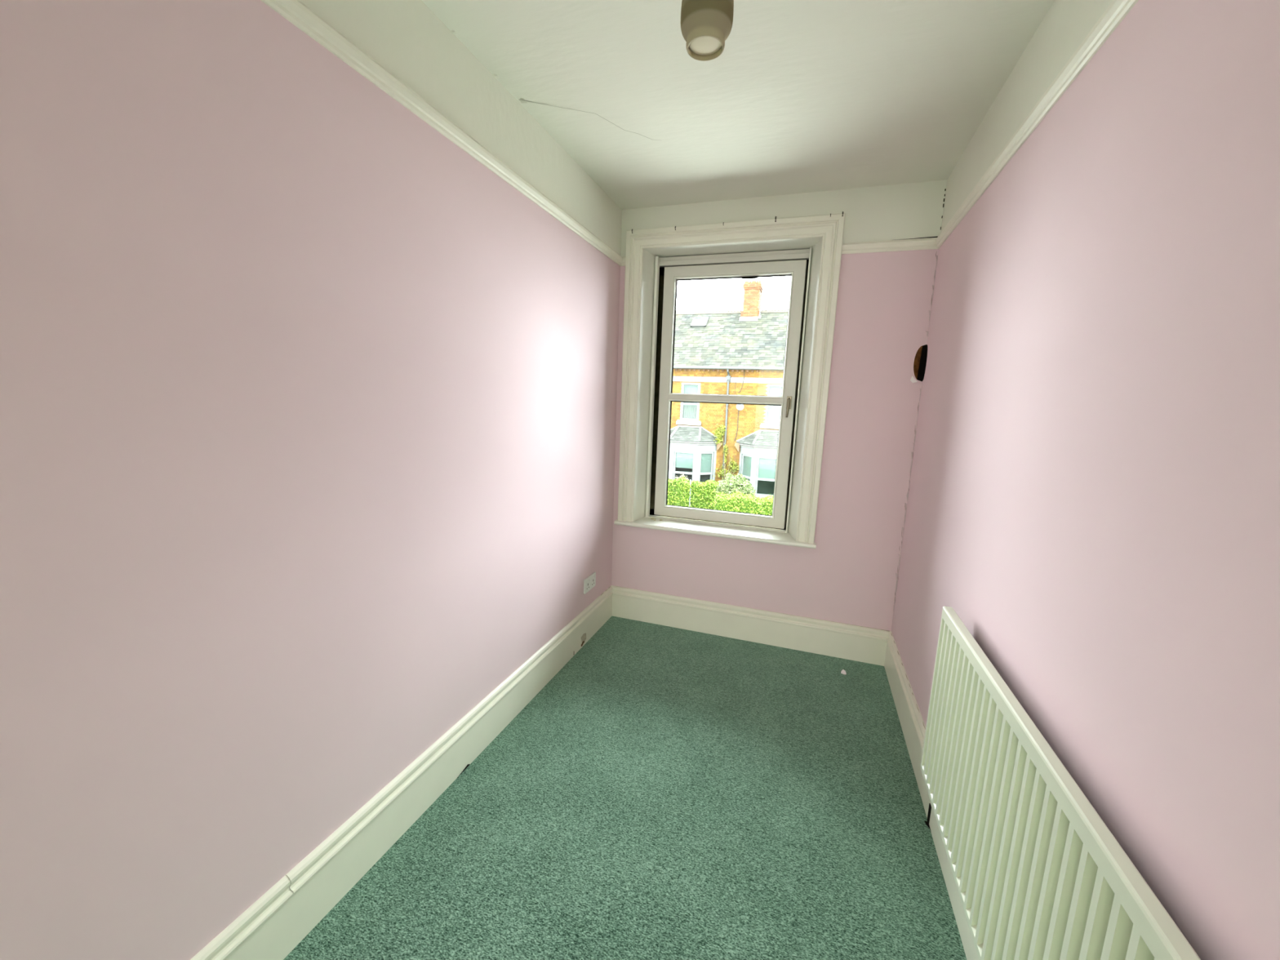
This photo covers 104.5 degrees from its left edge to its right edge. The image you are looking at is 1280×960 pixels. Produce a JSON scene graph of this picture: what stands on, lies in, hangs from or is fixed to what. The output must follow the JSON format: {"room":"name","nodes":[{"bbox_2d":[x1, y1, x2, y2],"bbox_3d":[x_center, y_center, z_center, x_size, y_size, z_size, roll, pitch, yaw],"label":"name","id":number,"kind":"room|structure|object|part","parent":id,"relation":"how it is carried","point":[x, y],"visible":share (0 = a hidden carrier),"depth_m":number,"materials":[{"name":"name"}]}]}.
{"room":"empty bedroom","nodes":[
{"label":"empty bedroom","id":0,"kind":"room"},
{"bbox_2d":[0,0,622,959],"bbox_3d":[-0.770,-0.094,1.412,0.001,2.585,3.800,5,10,18],"label":"wall","id":1,"kind":"structure","parent":0,"point":[308,409],"depth_m":1.11,"materials":[{"name":"pink paint"}]},
{"bbox_2d":[190,585,613,959],"bbox_3d":[-0.794,1.075,1.618,0.024,0.211,3.750,5,10,18],"label":"baseboard","id":2,"kind":"structure","parent":1,"relation":"attached to","point":[273,926],"depth_m":1.56,"materials":[{"name":"beige paint"}]},
{"bbox_2d":[583,572,595,594],"bbox_3d":[-0.301,0.621,2.992,0.014,0.088,0.154,5,10,18],"label":"double socket","id":3,"kind":"object","parent":1,"relation":"attached to","point":[589,582],"visible":1,"depth_m":2.98,"materials":[{"name":"white plastic"}]},
{"bbox_2d":[283,616,966,959],"bbox_3d":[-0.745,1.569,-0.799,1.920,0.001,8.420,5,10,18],"label":"floor","id":4,"kind":"structure","parent":0,"point":[668,793],"depth_m":1.70,"materials":[{"name":"green carpet"}]},
{"bbox_2d":[840,669,846,674],"bbox_3d":[1.130,1.064,2.743,0.026,0.020,0.016,10,12,41],"label":"paper scrap","id":5,"kind":"object","parent":4,"relation":"on","point":[843,672],"visible":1,"depth_m":2.74,"materials":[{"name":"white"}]},
{"bbox_2d":[421,0,1053,209],"bbox_3d":[0.089,-1.294,0.939,1.920,0.005,3.900,5,10,18],"label":"ceiling","id":6,"kind":"structure","parent":0,"point":[800,96],"depth_m":1.77,"materials":[{"name":"beige paint"}]},
{"bbox_2d":[680,0,733,61],"bbox_3d":[0.164,-1.190,1.185,0.126,0.282,0.126,5,10,18],"label":"pendant light","id":7,"kind":"object","parent":6,"relation":"hanging from","point":[706,25],"visible":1,"depth_m":1.17,"materials":[{"name":"beige glass"}]},
{"bbox_2d":[688,36,722,55],"bbox_3d":[0.159,-1.062,1.205,0.085,0.008,0.085,5,10,18],"label":"diffuser","id":8,"kind":"object","parent":7,"relation":"attached to","point":[698,46],"depth_m":1.21,"materials":[{"name":"beige"}]},
{"bbox_2d":[611,179,946,631],"bbox_3d":[0.740,-0.280,2.929,1.870,2.585,0.230,5,10,18],"label":"wall","id":9,"kind":"structure","parent":0,"point":[884,302],"depth_m":2.76,"materials":[{"name":"pink paint"}]},
{"bbox_2d":[261,0,937,548],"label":"trim","id":10,"kind":"structure","parent":9,"relation":"attached to","point":[807,250],"depth_m":2.96,"materials":[{"name":"beige paint"}]},
{"bbox_3d":[0.557,-0.552,3.213,1.100,1.820,0.043,5,10,18],"label":"frame","id":11,"kind":"part","parent":10,"relation":"part of","materials":[{"name":"white plastic"}]},
{"bbox_3d":[0.542,-0.526,3.167,0.862,1.614,0.055,5,10,18],"label":"sash","id":12,"kind":"part","parent":10,"relation":"part of","materials":[{"name":"white plastic"}]},
{"bbox_3d":[0.898,-0.435,3.001,0.021,0.112,0.036,5,10,18],"label":"lever","id":13,"kind":"part","parent":10,"relation":"part of","materials":[{"name":"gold metal"}]},
{"bbox_3d":[0.907,-0.471,3.015,0.028,0.077,0.011,5,10,18],"label":"handle","id":14,"kind":"part","parent":10,"relation":"part of","materials":[{"name":"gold metal"}]},
{"bbox_2d":[611,585,890,666],"bbox_3d":[0.611,0.892,3.096,1.720,0.211,0.024,5,10,18],"label":"baseboard","id":15,"kind":"structure","parent":9,"relation":"attached to","point":[821,637],"depth_m":3.06,"materials":[{"name":"beige paint"}]},
{"bbox_2d":[891,0,1279,959],"bbox_3d":[0.859,0.053,0.870,0.006,2.585,3.800,5,10,18],"label":"wall","id":16,"kind":"structure","parent":0,"point":[1094,493],"depth_m":0.87,"materials":[{"name":"pink paint"}]},
{"bbox_2d":[884,631,978,959],"bbox_3d":[0.806,1.219,1.086,0.031,0.211,3.750,5,10,18],"label":"baseboard","id":17,"kind":"structure","parent":16,"relation":"attached to","point":[911,720],"depth_m":2.00,"materials":[{"name":"beige paint"}]},
{"bbox_2d":[935,0,1138,248],"bbox_3d":[0.890,-0.934,0.742,0.022,0.052,3.750,5,10,18],"label":"rail","id":18,"kind":"object","parent":16,"relation":"attached to","point":[1117,10],"visible":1,"depth_m":1.30,"materials":[{"name":"beige paint"}]},
{"bbox_2d":[920,606,1200,959],"bbox_3d":[0.773,0.924,0.978,0.074,0.820,1.502,5,10,18],"label":"radiator","id":19,"kind":"object","parent":16,"relation":"attached to","point":[1038,873],"visible":1,"depth_m":1.00,"materials":[{"name":"white metal"}]},
{"label":"outside","id":20,"kind":"structure","parent":0,"visible":0},
{"bbox_3d":[6.804,-1.415,39.725,70.000,0.300,46.800,5,10,18],"label":"ground","id":21,"kind":"structure","parent":20,"visible":0},
{"bbox_2d":[688,479,691,506],"bbox_3d":[1.908,0.752,18.976,0.056,1.591,0.161,5,10,18],"label":"stake","id":22,"kind":"object","parent":21,"relation":"on","point":[690,479],"visible":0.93,"depth_m":18.92,"materials":[{"name":"white wood"}]},
{"bbox_2d":[666,476,719,509],"bbox_3d":[0.706,0.641,19.628,4.720,1.698,0.834,5,10,18],"label":"hedge","id":23,"kind":"object","parent":21,"relation":"on","point":[702,495],"visible":0.41,"depth_m":18.97,"materials":[{"name":"green plant"}]},
{"bbox_2d":[712,422,740,489],"bbox_3d":[3.789,-0.712,21.916,1.325,3.695,0.430,5,10,18],"label":"climbing plant","id":24,"kind":"object","parent":21,"relation":"on","point":[722,429],"visible":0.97,"depth_m":21.83,"materials":[{"name":"green plant"}]},
{"bbox_3d":[3.877,-0.503,21.867,0.772,3.303,0.258,5,10,18],"label":"stem","id":25,"kind":"part","parent":24,"relation":"part of","materials":[{"name":"green plant"}]},
{"bbox_2d":[668,280,788,501],"bbox_3d":[4.923,-4.421,24.553,12.196,10.265,8.200,5,10,18],"label":"house","id":26,"kind":"structure","parent":21,"relation":"on","point":[713,350],"depth_m":21.92,"materials":[{"name":"brown"}]},
{"bbox_2d":[675,452,693,468],"bbox_3d":[1.981,-0.911,22.023,0.900,0.760,0.006,5,10,18],"label":"blind","id":27,"kind":"object","parent":26,"relation":"hanging from","point":[682,460],"depth_m":22.03,"materials":[{"name":"fabric"}]},
{"bbox_3d":[2.204,-2.590,22.338,1.140,0.210,0.210,5,10,18],"label":"window sill","id":28,"kind":"part","parent":26,"relation":"part of","materials":[{"name":"paint"}]},
{"bbox_2d":[683,405,697,418],"bbox_3d":[2.270,-3.029,22.416,0.710,0.637,0.040,5,10,18],"label":"lace curtain","id":29,"kind":"object","parent":26,"relation":"hanging from","point":[689,411],"depth_m":22.40,"materials":[{"name":"white fabric"}]},
{"bbox_2d":[683,384,697,406],"bbox_3d":[2.311,-3.853,22.316,0.750,1.023,0.005,5,10,18],"label":"blind","id":30,"kind":"object","parent":26,"relation":"hanging from","point":[688,388],"depth_m":22.31,"materials":[{"name":"white fabric"}]},
{"bbox_3d":[2.051,-0.348,22.386,2.628,2.700,0.780,5,10,18],"label":"bay frame","id":31,"kind":"part","parent":26,"relation":"part of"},
{"bbox_3d":[2.066,-1.690,22.069,2.920,0.170,0.850,5,10,18],"label":"cornice","id":32,"kind":"part","parent":26,"relation":"part of","materials":[{"name":"paint"}]},
{"bbox_3d":[2.922,-7.725,24.222,0.620,0.458,0.574,5,10,18],"label":"pane","id":33,"kind":"part","parent":26,"relation":"part of","materials":[{"name":"clear glass"}]},
{"bbox_2d":[700,453,711,472],"bbox_3d":[2.923,-0.781,22.059,0.670,0.960,0.006,-2,10,-26],"label":"blind","id":34,"kind":"object","parent":26,"relation":"hanging from","point":[705,459],"depth_m":22.07,"materials":[{"name":"fabric"}]},
{"bbox_2d":[736,404,743,410],"bbox_3d":[4.309,-3.150,21.247,0.282,0.312,0.494,9,11,36],"label":"satellite dish","id":35,"kind":"object","parent":26,"relation":"attached to","point":[740,406],"visible":0.91,"depth_m":21.24,"materials":[{"name":"grey"}]},
{"bbox_2d":[734,409,738,440],"bbox_3d":[4.228,-2.437,21.636,0.118,1.465,0.036,5,10,18],"label":"cable","id":36,"kind":"object","parent":35,"relation":"hanging from","point":[738,410],"visible":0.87,"depth_m":21.63,"materials":[{"name":"black plastic"}]},
{"bbox_2d":[742,456,751,485],"bbox_3d":[4.668,-0.288,21.528,0.006,1.640,0.670,-2,10,-26],"label":"window","id":37,"kind":"structure","parent":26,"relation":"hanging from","point":[747,460],"depth_m":21.50,"materials":[{"name":"glass"}]},
{"bbox_3d":[5.502,-0.039,21.239,2.648,2.700,0.780,5,10,18],"label":"bay frame","id":38,"kind":"part","parent":26,"relation":"part of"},
{"bbox_3d":[5.517,-1.381,20.921,2.940,0.170,0.850,5,10,18],"label":"cornice","id":39,"kind":"part","parent":26,"relation":"part of","materials":[{"name":"paint"}]},
{"bbox_2d":[758,457,776,479],"bbox_3d":[5.428,-0.503,20.891,0.920,0.960,0.006,5,10,18],"label":"blind","id":40,"kind":"object","parent":26,"relation":"hanging from","point":[766,466],"depth_m":20.92,"materials":[{"name":"fabric"}]},
{"bbox_3d":[5.722,-2.294,21.165,1.140,0.210,0.210,5,10,18],"label":"window sill","id":41,"kind":"part","parent":26,"relation":"part of","materials":[{"name":"paint"}]},
{"bbox_2d":[766,386,782,422],"bbox_3d":[5.817,-3.242,21.193,0.750,1.660,0.005,5,10,18],"label":"blind","id":42,"kind":"object","parent":26,"relation":"hanging from","point":[773,413],"depth_m":21.22,"materials":[{"name":"white fabric"}]},
{"bbox_2d":[715,472,755,495],"bbox_3d":[3.751,0.600,19.736,1.647,1.793,1.766,5,10,18],"label":"shrub","id":43,"kind":"object","parent":21,"relation":"on","point":[731,481],"visible":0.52,"depth_m":19.41,"materials":[{"name":"green plant"}]},
{"bbox_2d":[713,490,773,515],"bbox_3d":[5.049,1.317,16.980,5.025,1.533,1.150,5,10,18],"label":"hedge","id":44,"kind":"object","parent":21,"relation":"on","point":[739,501],"visible":0.23,"depth_m":17.11,"materials":[{"name":"green plant"}]}
]}

